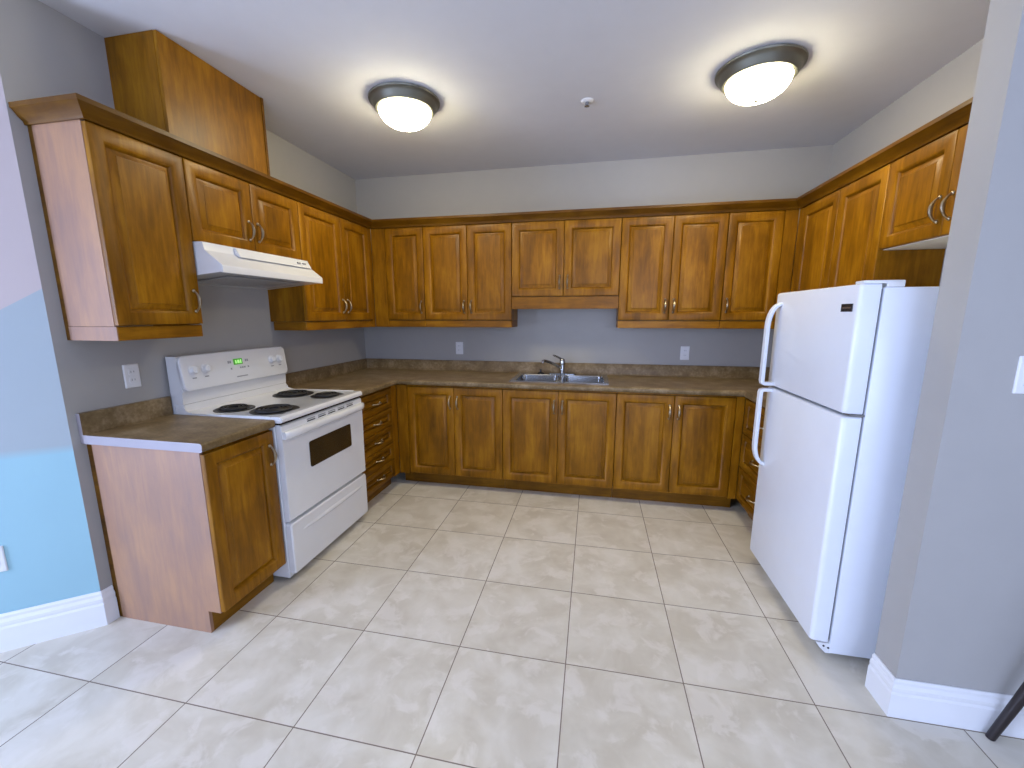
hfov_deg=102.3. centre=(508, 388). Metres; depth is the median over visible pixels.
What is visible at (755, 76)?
ceiling light
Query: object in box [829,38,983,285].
wall
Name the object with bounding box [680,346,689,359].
wall outlet
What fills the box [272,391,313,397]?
burner
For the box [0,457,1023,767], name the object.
floor
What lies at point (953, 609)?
wall
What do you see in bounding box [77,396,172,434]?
backsplash
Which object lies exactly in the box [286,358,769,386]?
backsplash
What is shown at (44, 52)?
wall
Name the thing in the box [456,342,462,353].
wall outlet
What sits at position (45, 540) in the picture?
wall
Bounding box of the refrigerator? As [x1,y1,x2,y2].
[750,280,939,658]
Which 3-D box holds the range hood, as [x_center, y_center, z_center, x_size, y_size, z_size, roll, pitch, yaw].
[-1.524,-0.693,2.410,0.437,0.182,0.765,2,10,11]
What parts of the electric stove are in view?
knob, knob, control panel, knob, knob, oven door, handle, storage drawer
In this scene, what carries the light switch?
attached to the wall at (953, 609)
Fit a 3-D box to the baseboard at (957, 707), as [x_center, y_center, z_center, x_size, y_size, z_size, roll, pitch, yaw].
[2.807,1.158,1.263,2.894,0.149,0.128,2,10,11]
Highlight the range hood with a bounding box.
[193,241,322,289]
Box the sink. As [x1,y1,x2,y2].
[509,372,608,384]
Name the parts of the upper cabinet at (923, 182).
underside panel, raised panel, handle, handle, door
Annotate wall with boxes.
[0,0,365,590]
[0,74,99,613]
[355,145,832,480]
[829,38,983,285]
[875,0,1023,694]
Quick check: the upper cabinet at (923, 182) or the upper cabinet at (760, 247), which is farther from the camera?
the upper cabinet at (760, 247)
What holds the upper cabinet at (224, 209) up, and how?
attached to the wall at (44, 52)
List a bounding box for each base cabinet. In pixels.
[87,429,285,632]
[359,385,399,502]
[396,384,504,488]
[503,388,616,496]
[612,392,744,506]
[736,399,764,520]
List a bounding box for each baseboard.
[0,585,119,652]
[865,653,1023,738]
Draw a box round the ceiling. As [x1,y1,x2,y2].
[39,0,989,178]
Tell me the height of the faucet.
0.176 m
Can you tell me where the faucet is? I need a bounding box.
[541,355,575,374]
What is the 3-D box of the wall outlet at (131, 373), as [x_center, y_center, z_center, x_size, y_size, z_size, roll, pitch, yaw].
[-1.843,-0.060,2.023,0.009,0.116,0.072,2,10,11]
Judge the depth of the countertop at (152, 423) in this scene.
1.90 m
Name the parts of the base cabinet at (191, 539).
panel, door, raised panel, handle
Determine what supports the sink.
in the countertop at (367, 375)
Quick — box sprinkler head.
[581,97,592,107]
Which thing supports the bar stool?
on the floor
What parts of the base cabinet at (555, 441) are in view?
door, raised panel, raised panel, door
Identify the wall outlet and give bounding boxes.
[0,546,8,571]
[122,363,141,388]
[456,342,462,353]
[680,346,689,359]
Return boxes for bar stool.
[985,682,1023,741]
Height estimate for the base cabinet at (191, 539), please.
0.874 m
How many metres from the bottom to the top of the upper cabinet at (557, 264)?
0.707 m
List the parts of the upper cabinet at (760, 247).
handle, light rail, raised panel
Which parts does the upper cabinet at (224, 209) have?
door, raised panel, handle, handle, door, raised panel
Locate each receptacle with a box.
[128,369,135,374]
[129,377,137,382]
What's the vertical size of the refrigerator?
1.560 m
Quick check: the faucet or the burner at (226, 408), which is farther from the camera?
the faucet
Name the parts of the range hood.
control panel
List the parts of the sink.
bowl, bowl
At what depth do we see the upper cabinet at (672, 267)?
3.15 m
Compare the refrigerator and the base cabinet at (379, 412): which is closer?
the refrigerator
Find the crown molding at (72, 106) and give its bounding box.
[8,93,972,228]
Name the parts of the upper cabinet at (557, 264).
raised panel, door, raised panel, door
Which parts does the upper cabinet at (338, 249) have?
door, raised panel, light rail, handle, raised panel, door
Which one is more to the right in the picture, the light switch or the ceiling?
the light switch
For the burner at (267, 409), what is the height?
0.004 m
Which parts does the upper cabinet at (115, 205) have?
panel, rail panel, light rail, door, raised panel, handle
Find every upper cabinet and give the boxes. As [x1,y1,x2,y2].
[27,119,202,340]
[178,155,301,259]
[268,200,375,330]
[371,226,425,326]
[423,222,517,326]
[512,217,621,308]
[616,212,728,328]
[719,209,798,328]
[791,160,944,291]
[878,123,968,249]
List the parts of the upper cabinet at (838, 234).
raised panel, door, raised panel, door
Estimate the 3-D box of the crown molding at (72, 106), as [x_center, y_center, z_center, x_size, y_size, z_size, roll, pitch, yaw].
[0.078,-1.176,2.242,3.608,0.066,2.122,2,10,11]
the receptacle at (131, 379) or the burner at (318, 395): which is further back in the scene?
the burner at (318, 395)
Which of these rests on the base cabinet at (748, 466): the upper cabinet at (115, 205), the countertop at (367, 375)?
the countertop at (367, 375)
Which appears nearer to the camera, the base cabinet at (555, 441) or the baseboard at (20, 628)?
the baseboard at (20, 628)
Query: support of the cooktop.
in the electric stove
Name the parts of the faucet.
spout, plate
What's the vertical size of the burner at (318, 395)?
0.004 m
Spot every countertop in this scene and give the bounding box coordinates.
[75,396,274,452]
[286,358,769,407]
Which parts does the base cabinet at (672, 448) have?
raised panel, door, handle, raised panel, door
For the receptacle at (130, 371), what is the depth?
2.02 m
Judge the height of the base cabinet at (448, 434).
0.874 m
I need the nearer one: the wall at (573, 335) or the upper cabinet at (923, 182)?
the upper cabinet at (923, 182)
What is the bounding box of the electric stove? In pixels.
[165,346,367,577]
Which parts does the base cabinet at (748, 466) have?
drawer, raised panel, drawer, handle, raised panel, drawer, raised panel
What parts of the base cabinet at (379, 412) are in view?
raised panel, raised panel, drawer, raised panel, drawer, raised panel, drawer, drawer, raised panel, drawer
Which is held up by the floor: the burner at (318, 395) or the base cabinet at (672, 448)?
the base cabinet at (672, 448)
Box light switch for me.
[1012,356,1023,393]
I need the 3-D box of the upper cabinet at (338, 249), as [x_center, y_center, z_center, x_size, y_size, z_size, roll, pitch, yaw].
[-1.407,-0.902,3.226,0.330,0.860,0.914,2,10,11]
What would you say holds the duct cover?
on the upper cabinet at (224, 209)
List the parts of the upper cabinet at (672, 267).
raised panel, door, light rail, raised panel, door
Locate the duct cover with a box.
[104,30,269,175]
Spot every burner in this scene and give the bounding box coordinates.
[213,405,255,412]
[249,405,299,414]
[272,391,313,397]
[310,393,342,398]
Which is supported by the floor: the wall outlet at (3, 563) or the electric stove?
the electric stove
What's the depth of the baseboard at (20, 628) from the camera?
1.86 m
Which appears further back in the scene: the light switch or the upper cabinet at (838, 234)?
the upper cabinet at (838, 234)
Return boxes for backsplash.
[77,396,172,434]
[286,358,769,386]
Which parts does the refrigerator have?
handle, handle, fridge door, freezer door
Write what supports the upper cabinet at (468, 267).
attached to the wall at (573, 335)
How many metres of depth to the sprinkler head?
2.41 m
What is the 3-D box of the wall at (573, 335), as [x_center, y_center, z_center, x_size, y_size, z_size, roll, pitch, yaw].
[1.630,-0.521,3.502,6.440,2.673,0.120,2,10,11]
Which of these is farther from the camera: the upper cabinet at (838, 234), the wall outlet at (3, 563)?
the upper cabinet at (838, 234)
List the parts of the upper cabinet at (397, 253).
raised panel, light rail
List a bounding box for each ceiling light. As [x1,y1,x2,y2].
[368,81,439,131]
[714,43,808,105]
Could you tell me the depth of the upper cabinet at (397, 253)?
3.60 m
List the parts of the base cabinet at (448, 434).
door, raised panel, door, raised panel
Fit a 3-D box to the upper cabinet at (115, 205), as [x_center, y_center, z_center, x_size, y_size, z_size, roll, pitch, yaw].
[-1.693,-0.656,1.847,0.330,0.860,0.386,2,10,11]
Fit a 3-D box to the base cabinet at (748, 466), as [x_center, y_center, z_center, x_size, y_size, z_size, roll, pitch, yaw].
[1.891,0.550,2.617,0.670,0.874,0.584,2,10,11]
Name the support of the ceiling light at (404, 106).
attached to the ceiling
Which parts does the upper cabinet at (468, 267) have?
door, raised panel, light rail, door, raised panel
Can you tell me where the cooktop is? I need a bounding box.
[176,383,361,423]
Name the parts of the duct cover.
panel, panel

